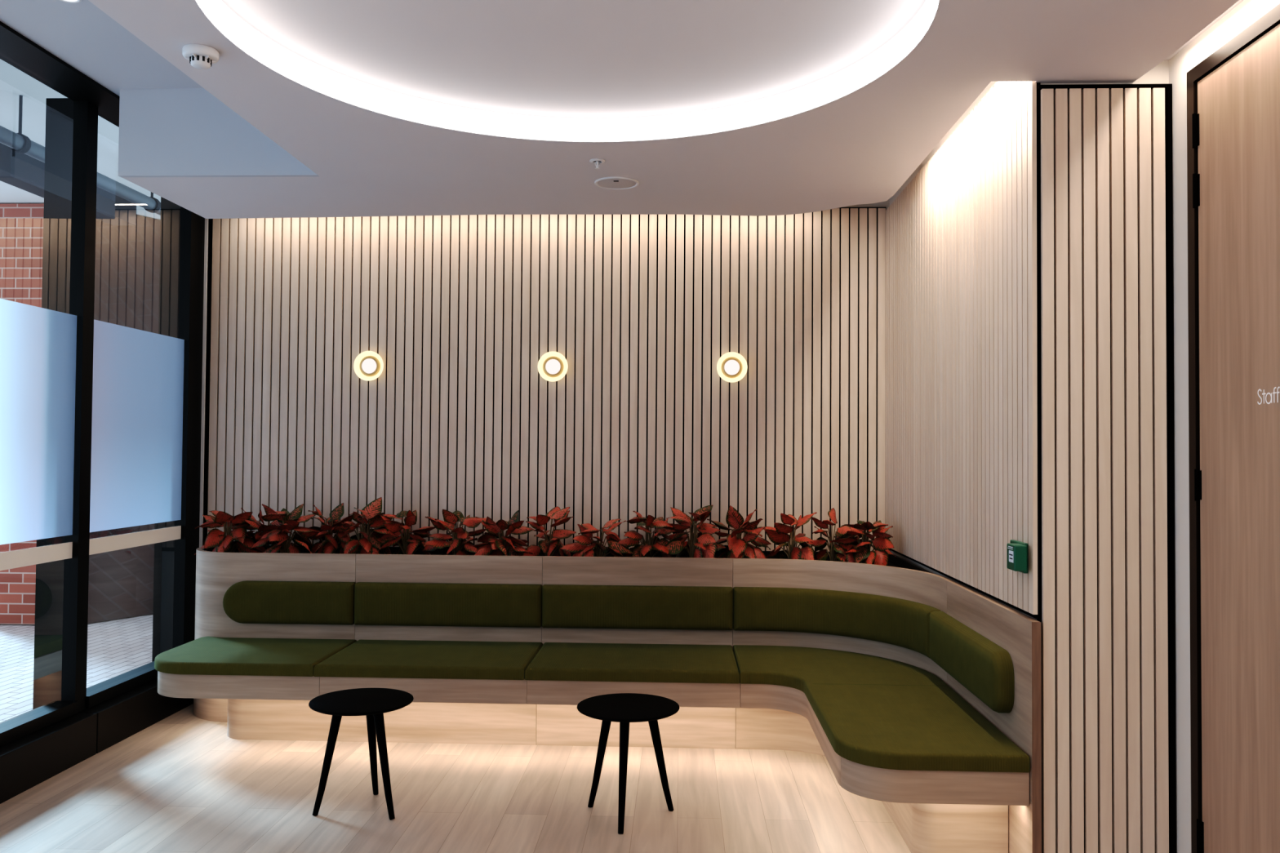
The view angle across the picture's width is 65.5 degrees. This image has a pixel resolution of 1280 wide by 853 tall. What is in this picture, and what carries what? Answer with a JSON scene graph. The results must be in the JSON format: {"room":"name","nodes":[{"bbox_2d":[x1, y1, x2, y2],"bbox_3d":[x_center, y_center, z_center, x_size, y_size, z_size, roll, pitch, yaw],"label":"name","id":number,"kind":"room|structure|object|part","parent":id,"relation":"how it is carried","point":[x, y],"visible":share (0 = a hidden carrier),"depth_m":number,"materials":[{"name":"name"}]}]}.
{"room":"lobby","nodes":[
{"label":"lobby","id":0,"kind":"room"},
{"bbox_2d":[0,21,119,746],"bbox_3d":[-2.902,-0.101,1.245,0.380,3.220,7.450,0,-1,2],"label":"window","id":1,"kind":"structure","parent":0,"point":[46,351],"depth_m":4.85,"materials":[{"name":"clear glass"}]},
{"bbox_3d":[-2.936,1.274,1.168,0.115,0.057,7.360,0,-1,2],"label":"rail","id":2,"kind":"part","parent":1,"relation":"part of","materials":[{"name":"black metal"}]},
{"bbox_2d":[0,678,193,804],"bbox_3d":[-2.856,1.423,1.776,0.168,0.200,8.590,0,-1,2],"label":"baseboard","id":3,"kind":"structure","parent":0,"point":[26,762],"depth_m":4.73,"materials":[{"name":"black metal"}]},
{"bbox_2d":[85,101,204,708],"bbox_3d":[-2.722,0.003,5.490,0.360,3.220,1.230,0,-1,2],"label":"window","id":4,"kind":"structure","parent":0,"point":[146,423],"depth_m":5.73,"materials":[{"name":"clear glass"}]},
{"bbox_3d":[-2.766,1.377,5.418,0.115,0.057,0.970,0,-1,2],"label":"rail","id":5,"kind":"part","parent":4,"relation":"part of","materials":[{"name":"black metal"}]},
{"bbox_2d":[0,703,911,852],"bbox_3d":[-0.525,1.589,1.759,4.810,0.100,8.750,0,-1,2],"label":"floor","id":6,"kind":"structure","parent":0,"point":[179,784],"depth_m":4.22,"materials":[{"name":"brown wood"}]},
{"bbox_2d":[308,688,413,820],"bbox_3d":[-1.161,1.368,4.146,0.421,0.457,0.421,0,-1,2],"label":"side table","id":7,"kind":"object","parent":6,"relation":"on","point":[371,703],"visible":1,"depth_m":4.08,"materials":[{"name":"black paint"}]},
{"bbox_3d":[-1.279,1.373,4.089,0.119,0.442,0.041,1,-2,-30],"label":"leg","id":8,"kind":"part","parent":7,"relation":"part of","materials":[{"name":"black paint"}]},
{"bbox_3d":[-1.151,1.378,4.276,0.041,0.442,0.120,0,-1,2],"label":"leg","id":9,"kind":"part","parent":7,"relation":"part of","materials":[{"name":"black paint"}]},
{"bbox_3d":[-1.048,1.374,4.063,0.126,0.443,0.041,-1,-2,40],"label":"leg","id":10,"kind":"part","parent":7,"relation":"part of","materials":[{"name":"black paint"}]},
{"bbox_2d":[157,546,1041,852],"bbox_3d":[-0.475,1.156,4.976,4.648,0.922,1.727,0,-2,24],"label":"bench","id":11,"kind":"object","parent":6,"relation":"on","point":[933,811],"visible":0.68,"depth_m":5.04,"materials":[{"name":"laminate"}]},
{"bbox_2d":[154,636,356,676],"bbox_3d":[-1.984,1.174,5.122,0.871,0.058,0.683,0,-1,2],"label":"seat cushion","id":12,"kind":"object","parent":11,"relation":"on","point":[204,655],"visible":0.98,"depth_m":4.94,"materials":[{"name":"green fabric"}]},
{"bbox_3d":[-2.147,1.158,5.583,1.175,0.922,0.417,0,-2,33],"label":"panel","id":13,"kind":"part","parent":11,"relation":"part of","materials":[{"name":"laminate"}]},
{"bbox_2d":[222,580,355,625],"bbox_3d":[-1.908,0.958,5.407,0.722,0.227,0.066,0,-1,2],"label":"cushion","id":14,"kind":"object","parent":11,"relation":"attached to","point":[248,602],"visible":0.99,"depth_m":5.38,"materials":[{"name":"green fabric"}]},
{"bbox_3d":[-1.340,1.470,5.243,1.639,0.294,0.299,0,-1,2],"label":"plinth panel","id":15,"kind":"part","parent":11,"relation":"part of","materials":[{"name":"laminate"}]},
{"bbox_2d":[313,640,542,679],"bbox_3d":[-1.042,1.180,5.069,1.013,0.058,0.653,0,-1,2],"label":"seat cushion","id":16,"kind":"object","parent":11,"relation":"on","point":[389,659],"visible":0.96,"depth_m":4.88,"materials":[{"name":"green fabric"}]},
{"bbox_2d":[354,582,542,627],"bbox_3d":[-1.037,0.964,5.371,1.017,0.227,0.064,0,-1,2],"label":"cushion","id":17,"kind":"object","parent":11,"relation":"attached to","point":[375,603],"visible":1,"depth_m":5.34,"materials":[{"name":"green fabric"}]},
{"bbox_3d":[-1.041,1.162,5.413,1.021,0.922,0.028,0,-1,2],"label":"panel","id":18,"kind":"part","parent":11,"relation":"part of","materials":[{"name":"laminate"}]},
{"bbox_2d":[203,545,933,573],"bbox_3d":[-0.548,0.892,5.365,4.006,0.368,1.272,0,-1,2],"label":"trough","id":19,"kind":"object","parent":11,"relation":"attached to","point":[897,562],"visible":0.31,"depth_m":5.93,"materials":[{"name":"black soil"}]},
{"bbox_2d":[194,510,263,555],"bbox_3d":[-2.374,0.647,5.739,0.355,0.340,0.335,-1,-2,43],"label":"leafy plant","id":20,"kind":"object","parent":19,"relation":"in","point":[216,540],"visible":0.88,"depth_m":5.70,"materials":[{"name":"red plant"}]},
{"bbox_2d":[231,507,282,552],"bbox_3d":[-2.213,0.650,5.819,0.353,0.356,0.326,1,-1,-21],"label":"leafy plant","id":21,"kind":"object","parent":19,"relation":"in","point":[255,525],"visible":0.41,"depth_m":5.77,"materials":[{"name":"red plant"}]},
{"bbox_2d":[249,503,319,553],"bbox_3d":[-2.035,0.617,5.693,0.364,0.357,0.364,1,-2,-32],"label":"leafy plant","id":22,"kind":"object","parent":19,"relation":"in","point":[280,540],"visible":0.86,"depth_m":5.66,"materials":[{"name":"red plant"}]},
{"bbox_2d":[294,502,359,554],"bbox_3d":[-1.803,0.636,5.785,0.362,0.384,0.316,0,-1,2],"label":"leafy plant","id":23,"kind":"object","parent":19,"relation":"in","point":[330,544],"visible":0.81,"depth_m":5.75,"materials":[{"name":"red plant"}]},
{"bbox_2d":[334,497,399,554],"bbox_3d":[-1.553,0.598,5.687,0.386,0.382,0.321,0,-1,20],"label":"leafy plant","id":24,"kind":"object","parent":19,"relation":"in","point":[368,541],"visible":0.84,"depth_m":5.67,"materials":[{"name":"red plant"}]},
{"bbox_2d":[377,510,435,555],"bbox_3d":[-1.334,0.654,5.738,0.307,0.360,0.353,0,-1,16],"label":"leafy plant","id":25,"kind":"object","parent":19,"relation":"in","point":[408,543],"visible":0.8,"depth_m":5.70,"materials":[{"name":"red plant"}]},
{"bbox_2d":[422,509,486,555],"bbox_3d":[-1.059,0.642,5.694,0.374,0.350,0.331,0,-1,2],"label":"leafy plant","id":26,"kind":"object","parent":19,"relation":"in","point":[458,546],"visible":0.91,"depth_m":5.66,"materials":[{"name":"red plant"}]},
{"bbox_2d":[473,510,535,555],"bbox_3d":[-0.772,0.648,5.661,0.359,0.344,0.367,0,-1,2],"label":"leafy plant","id":27,"kind":"object","parent":19,"relation":"in","point":[491,545],"visible":0.8,"depth_m":5.62,"materials":[{"name":"red plant"}]},
{"bbox_2d":[522,506,576,556],"bbox_3d":[-0.511,0.626,5.666,0.281,0.337,0.378,0,-1,2],"label":"leafy plant","id":28,"kind":"object","parent":19,"relation":"in","point":[552,544],"visible":0.83,"depth_m":5.64,"materials":[{"name":"red plant"}]},
{"bbox_2d":[560,519,632,556],"bbox_3d":[-0.218,0.660,5.585,0.352,0.289,0.362,0,-2,27],"label":"leafy plant","id":29,"kind":"object","parent":19,"relation":"in","point":[581,548],"visible":0.79,"depth_m":5.55,"materials":[{"name":"red plant"}]},
{"bbox_2d":[617,511,675,557],"bbox_3d":[0.047,0.648,5.672,0.334,0.350,0.389,0,-1,11],"label":"leafy plant","id":30,"kind":"object","parent":19,"relation":"in","point":[644,550],"visible":0.84,"depth_m":5.62,"materials":[{"name":"red plant"}]},
{"bbox_2d":[662,505,725,558],"bbox_3d":[0.303,0.631,5.635,0.366,0.371,0.332,0,-1,2],"label":"leafy plant","id":31,"kind":"object","parent":19,"relation":"in","point":[704,540],"visible":0.84,"depth_m":5.61,"materials":[{"name":"red plant"}]},
{"bbox_2d":[706,505,770,558],"bbox_3d":[0.577,0.627,5.645,0.316,0.369,0.354,1,-2,-28],"label":"leafy plant","id":32,"kind":"object","parent":19,"relation":"in","point":[737,547],"visible":0.83,"depth_m":5.59,"materials":[{"name":"red plant"}]},
{"bbox_2d":[763,512,817,559],"bbox_3d":[0.838,0.650,5.592,0.316,0.344,0.353,0,-1,2],"label":"leafy plant","id":33,"kind":"object","parent":19,"relation":"in","point":[779,535],"visible":0.81,"depth_m":5.55,"materials":[{"name":"red plant"}]},
{"bbox_2d":[805,507,857,562],"bbox_3d":[1.082,0.662,5.545,0.317,0.405,0.318,0,-1,2],"label":"leafy plant","id":34,"kind":"object","parent":19,"relation":"in","point":[837,552],"visible":0.72,"depth_m":5.54,"materials":[{"name":"red plant"}]},
{"bbox_2d":[830,520,895,565],"bbox_3d":[1.214,0.671,5.440,0.346,0.327,0.390,0,-1,17],"label":"leafy plant","id":35,"kind":"object","parent":19,"relation":"in","point":[881,545],"visible":0.81,"depth_m":5.39,"materials":[{"name":"red plant"}]},
{"bbox_2d":[524,642,739,684],"bbox_3d":[-0.026,1.186,5.028,1.016,0.058,0.653,0,-1,2],"label":"seat cushion","id":36,"kind":"object","parent":11,"relation":"on","point":[554,661],"visible":1,"depth_m":4.84,"materials":[{"name":"green fabric"}]},
{"bbox_3d":[-0.021,1.475,5.050,1.008,0.294,0.018,0,-1,2],"label":"plinth panel","id":37,"kind":"part","parent":11,"relation":"part of","materials":[{"name":"laminate"}]},
{"bbox_2d":[542,584,733,630],"bbox_3d":[-0.016,0.970,5.330,1.024,0.227,0.064,0,-1,2],"label":"cushion","id":38,"kind":"object","parent":11,"relation":"attached to","point":[563,606],"visible":1,"depth_m":5.30,"materials":[{"name":"green fabric"}]},
{"bbox_3d":[-0.017,1.169,5.372,1.027,0.922,0.028,0,-1,2],"label":"panel","id":39,"kind":"part","parent":11,"relation":"part of","materials":[{"name":"laminate"}]},
{"bbox_2d":[733,586,941,658],"bbox_3d":[1.017,0.971,5.053,1.166,0.227,0.295,-1,-2,40],"label":"cushion","id":40,"kind":"object","parent":11,"relation":"attached to","point":[905,624],"visible":0.95,"depth_m":5.16,"materials":[{"name":"green fabric"}]},
{"bbox_3d":[1.055,1.168,5.032,1.265,0.922,0.327,-1,-2,44],"label":"panel","id":41,"kind":"part","parent":11,"relation":"part of","materials":[{"name":"laminate"}]},
{"bbox_3d":[0.977,1.466,4.362,0.419,0.294,1.624,1,-1,-22],"label":"plinth panel","id":42,"kind":"part","parent":11,"relation":"part of","materials":[{"name":"laminate"}]},
{"bbox_2d":[733,644,1030,773],"bbox_3d":[0.917,1.177,4.370,0.917,0.058,1.893,0,-1,2],"label":"seat cushion","id":43,"kind":"object","parent":11,"relation":"on","point":[873,711],"visible":0.98,"depth_m":3.99,"materials":[{"name":"green fabric"}]},
{"bbox_2d":[929,611,1013,713],"bbox_3d":[1.336,0.950,4.088,0.064,0.227,0.998,0,-1,2],"label":"cushion","id":44,"kind":"object","parent":11,"relation":"attached to","point":[985,668],"visible":1,"depth_m":3.89,"materials":[{"name":"green fabric"}]},
{"bbox_3d":[1.376,1.144,3.947,0.028,0.922,1.086,0,-1,2],"label":"panel","id":45,"kind":"part","parent":11,"relation":"part of","materials":[{"name":"laminate"}]},
{"bbox_2d":[577,693,679,834],"bbox_3d":[-0.050,1.374,4.083,0.421,0.457,0.421,0,-1,2],"label":"side table","id":46,"kind":"object","parent":6,"relation":"on","point":[624,708],"visible":1,"depth_m":4.09,"materials":[{"name":"black paint"}]},
{"bbox_3d":[-0.166,1.383,4.160,0.125,0.443,0.041,0,-2,29],"label":"leg","id":47,"kind":"part","parent":46,"relation":"part of","materials":[{"name":"black paint"}]},
{"bbox_3d":[-0.064,1.378,3.951,0.041,0.442,0.121,0,-1,2],"label":"leg","id":48,"kind":"part","parent":46,"relation":"part of","materials":[{"name":"black paint"}]},
{"bbox_3d":[0.080,1.384,4.140,0.127,0.443,0.041,1,-2,-27],"label":"leg","id":49,"kind":"part","parent":46,"relation":"part of","materials":[{"name":"black paint"}]},
{"bbox_2d":[199,198,889,551],"bbox_3d":[-0.531,-0.007,6.098,4.450,3.300,0.160,0,-1,2],"label":"wall","id":50,"kind":"structure","parent":0,"point":[460,313],"depth_m":6.04,"materials":[{"name":"wood"}]},
{"bbox_3d":[-2.656,-0.288,6.126,0.025,2.112,0.015,0,-1,2],"label":"edge trim","id":51,"kind":"part","parent":50,"relation":"part of","materials":[{"name":"black metal"}]},
{"bbox_2d":[353,351,383,381],"bbox_3d":[-1.646,-0.368,6.056,0.183,0.183,0.052,0,-1,2],"label":"wall lamp","id":52,"kind":"object","parent":50,"relation":"attached to","point":[368,366],"visible":1,"depth_m":6.05,"materials":[{"name":"gold metal"}]},
{"bbox_3d":[-1.647,-0.368,6.045,0.091,0.091,0.029,0,-1,2],"label":"frosted bulb","id":53,"kind":"part","parent":52,"relation":"part of","materials":[{"name":"white glass"}]},
{"bbox_2d":[537,351,568,382],"bbox_3d":[-0.525,-0.361,6.011,0.183,0.183,0.052,0,-1,2],"label":"wall lamp","id":54,"kind":"object","parent":50,"relation":"attached to","point":[553,366],"visible":1,"depth_m":6.01,"materials":[{"name":"gold metal"}]},
{"bbox_3d":[-0.525,-0.361,6.000,0.091,0.091,0.029,0,-1,2],"label":"frosted bulb","id":55,"kind":"part","parent":54,"relation":"part of","materials":[{"name":"white glass"}]},
{"bbox_2d":[716,351,747,382],"bbox_3d":[0.551,-0.354,5.968,0.183,0.183,0.052,0,-1,2],"label":"wall lamp","id":56,"kind":"object","parent":50,"relation":"attached to","point":[731,366],"visible":1,"depth_m":5.96,"materials":[{"name":"white glass"}]},
{"bbox_3d":[0.551,-0.355,5.957,0.091,0.091,0.029,0,-1,2],"label":"frosted bulb","id":57,"kind":"part","parent":56,"relation":"part of","materials":[{"name":"white glass"}]},
{"bbox_3d":[-0.591,-1.329,6.071,4.143,0.006,0.012,0,-1,2],"label":"trim","id":58,"kind":"part","parent":50,"relation":"part of","materials":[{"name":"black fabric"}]},
{"bbox_2d":[0,0,1243,218],"bbox_3d":[-0.502,-1.510,1.834,4.830,0.500,8.750,0,-1,2],"label":"ceiling","id":59,"kind":"structure","parent":0,"point":[237,136],"depth_m":3.84,"materials":[{"name":"paint"}]},
{"bbox_2d":[60,0,81,3],"bbox_3d":[-2.189,-1.641,3.802,0.102,0.008,0.102,0,-1,2],"label":"recessed light","id":60,"kind":"object","parent":59,"relation":"in","point":[66,1],"visible":1,"depth_m":3.83,"materials":[{"name":"white plastic"}]},
{"bbox_2d":[182,43,218,69],"bbox_3d":[-1.438,-1.204,3.260,0.110,0.057,0.110,0,-1,2],"label":"smoke detector","id":61,"kind":"object","parent":59,"relation":"attached to","point":[200,56],"visible":1,"depth_m":3.23,"materials":[{"name":"white plastic"}]},
{"bbox_2d":[195,0,938,141],"bbox_3d":[-0.213,-1.278,3.103,2.198,0.098,2.198,0,-1,2],"label":"ring light","id":62,"kind":"object","parent":59,"relation":"attached to","point":[305,72],"visible":1,"depth_m":3.89,"materials":[{"name":"white plastic"}]},
{"bbox_2d":[222,0,925,118],"bbox_3d":[-0.212,-1.337,3.104,2.320,0.020,2.320,0,-1,2],"label":"ceiling recess","id":63,"kind":"object","parent":59,"relation":"on","point":[575,59],"depth_m":3.45,"materials":[{"name":"paint"}]},
{"bbox_2d":[589,158,604,168],"bbox_3d":[-0.191,-1.176,4.471,0.070,0.036,0.070,0,-1,2],"label":"sprinkler","id":64,"kind":"object","parent":59,"relation":"attached to","point":[597,161],"visible":1,"depth_m":4.47,"materials":[{"name":"white metal"}]},
{"bbox_2d":[594,176,639,189],"bbox_3d":[-0.113,-1.180,4.838,0.218,0.009,0.218,0,-1,2],"label":"ceiling speaker","id":65,"kind":"object","parent":59,"relation":"attached to","point":[612,182],"visible":1,"depth_m":4.82,"materials":[{"name":"white plastic"}]},
{"bbox_2d":[597,178,635,188],"bbox_3d":[-0.113,-1.179,4.838,0.189,0.004,0.189,1,-2,-31],"label":"grille","id":66,"kind":"object","parent":65,"relation":"attached to","point":[602,183],"depth_m":4.83,"materials":[{"name":"white plastic"}]},
{"bbox_2d":[885,80,1040,619],"bbox_3d":[1.503,-0.026,4.717,0.175,3.300,2.518,0,-1,2],"label":"wall","id":67,"kind":"structure","parent":0,"point":[962,372],"depth_m":4.24,"materials":[{"name":"paint"}]},
{"bbox_2d":[1006,539,1027,573],"bbox_3d":[1.333,0.464,3.548,0.064,0.106,0.183,0,-1,2],"label":"emergency door release","id":68,"kind":"object","parent":67,"relation":"in","point":[1017,551],"depth_m":3.46,"materials":[{"name":"green plastic"}]},
{"bbox_2d":[1033,60,1176,852],"bbox_3d":[1.677,-0.054,3.485,0.589,3.300,0.106,0,-1,2],"label":"wall","id":69,"kind":"structure","parent":0,"point":[1106,607],"depth_m":3.44,"materials":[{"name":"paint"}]},
{"bbox_3d":[1.611,-1.184,3.471,0.440,0.012,0.018,0,-1,2],"label":"trim","id":70,"kind":"part","parent":69,"relation":"part of","materials":[{"name":"black metal"}]},
{"bbox_3d":[1.828,0.203,3.429,0.015,2.785,0.018,0,-1,2],"label":"edge trim","id":71,"kind":"part","parent":69,"relation":"part of","materials":[{"name":"black metal"}]},
{"bbox_2d":[1168,0,1279,852],"bbox_3d":[1.778,-0.088,0.393,0.120,3.220,6.122,0,-1,2],"label":"wall","id":72,"kind":"structure","parent":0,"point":[1246,12],"depth_m":3.37,"materials":[{"name":"paint"}]},
{"bbox_2d":[1186,3,1279,852],"bbox_3d":[1.857,0.189,2.783,0.110,2.784,1.066,0,-1,2],"label":"door frame","id":73,"kind":"structure","parent":72,"relation":"attached to","point":[1233,94],"depth_m":3.06,"materials":[{"name":"brown wood"}]},
{"label":"outside","id":74,"kind":"structure","parent":0,"visible":0},
{"bbox_2d":[0,58,160,220],"bbox_3d":[-4.610,-2.131,5.742,3.700,0.330,17.000,0,-1,2],"label":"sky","id":75,"kind":"structure","parent":74,"point":[14,82],"depth_m":6.42,"materials":[{"name":"concrete"}]},
{"bbox_2d":[0,142,136,225],"bbox_3d":[-4.578,-1.935,2.828,0.200,0.199,11.190,0,-1,2],"label":"concrete beam","id":76,"kind":"structure","parent":75,"relation":"attached to","point":[25,172],"depth_m":7.18,"materials":[{"name":"grey concrete"}]},
{"bbox_2d":[0,94,160,215],"bbox_3d":[-3.760,-1.848,3.274,0.112,0.341,10.150,0,-1,2],"label":"pipe","id":77,"kind":"object","parent":75,"relation":"hanging from","point":[20,143],"visible":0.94,"depth_m":6.58,"materials":[{"name":"grey metal"}]},
{"bbox_3d":[-3.656,-1.830,5.877,0.017,0.250,0.017,0,-2,25],"label":"hanger rod","id":78,"kind":"part","parent":77,"relation":"part of","materials":[{"name":"grey metal"}]},
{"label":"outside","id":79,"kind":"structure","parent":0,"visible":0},
{"bbox_2d":[0,613,152,722],"bbox_3d":[-9.304,1.627,5.338,13.000,0.110,26.000,0,-1,2],"label":"ground","id":80,"kind":"structure","parent":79,"point":[115,647],"depth_m":7.22,"materials":[{"name":"ceramic"}]},
{"bbox_2d":[0,203,160,624],"bbox_3d":[-3.872,-0.063,10.186,0.823,3.560,4.818,-1,-2,37],"label":"brick building","id":81,"kind":"structure","parent":80,"relation":"on","point":[127,262],"depth_m":8.60,"materials":[{"name":"red brick"}]}
]}

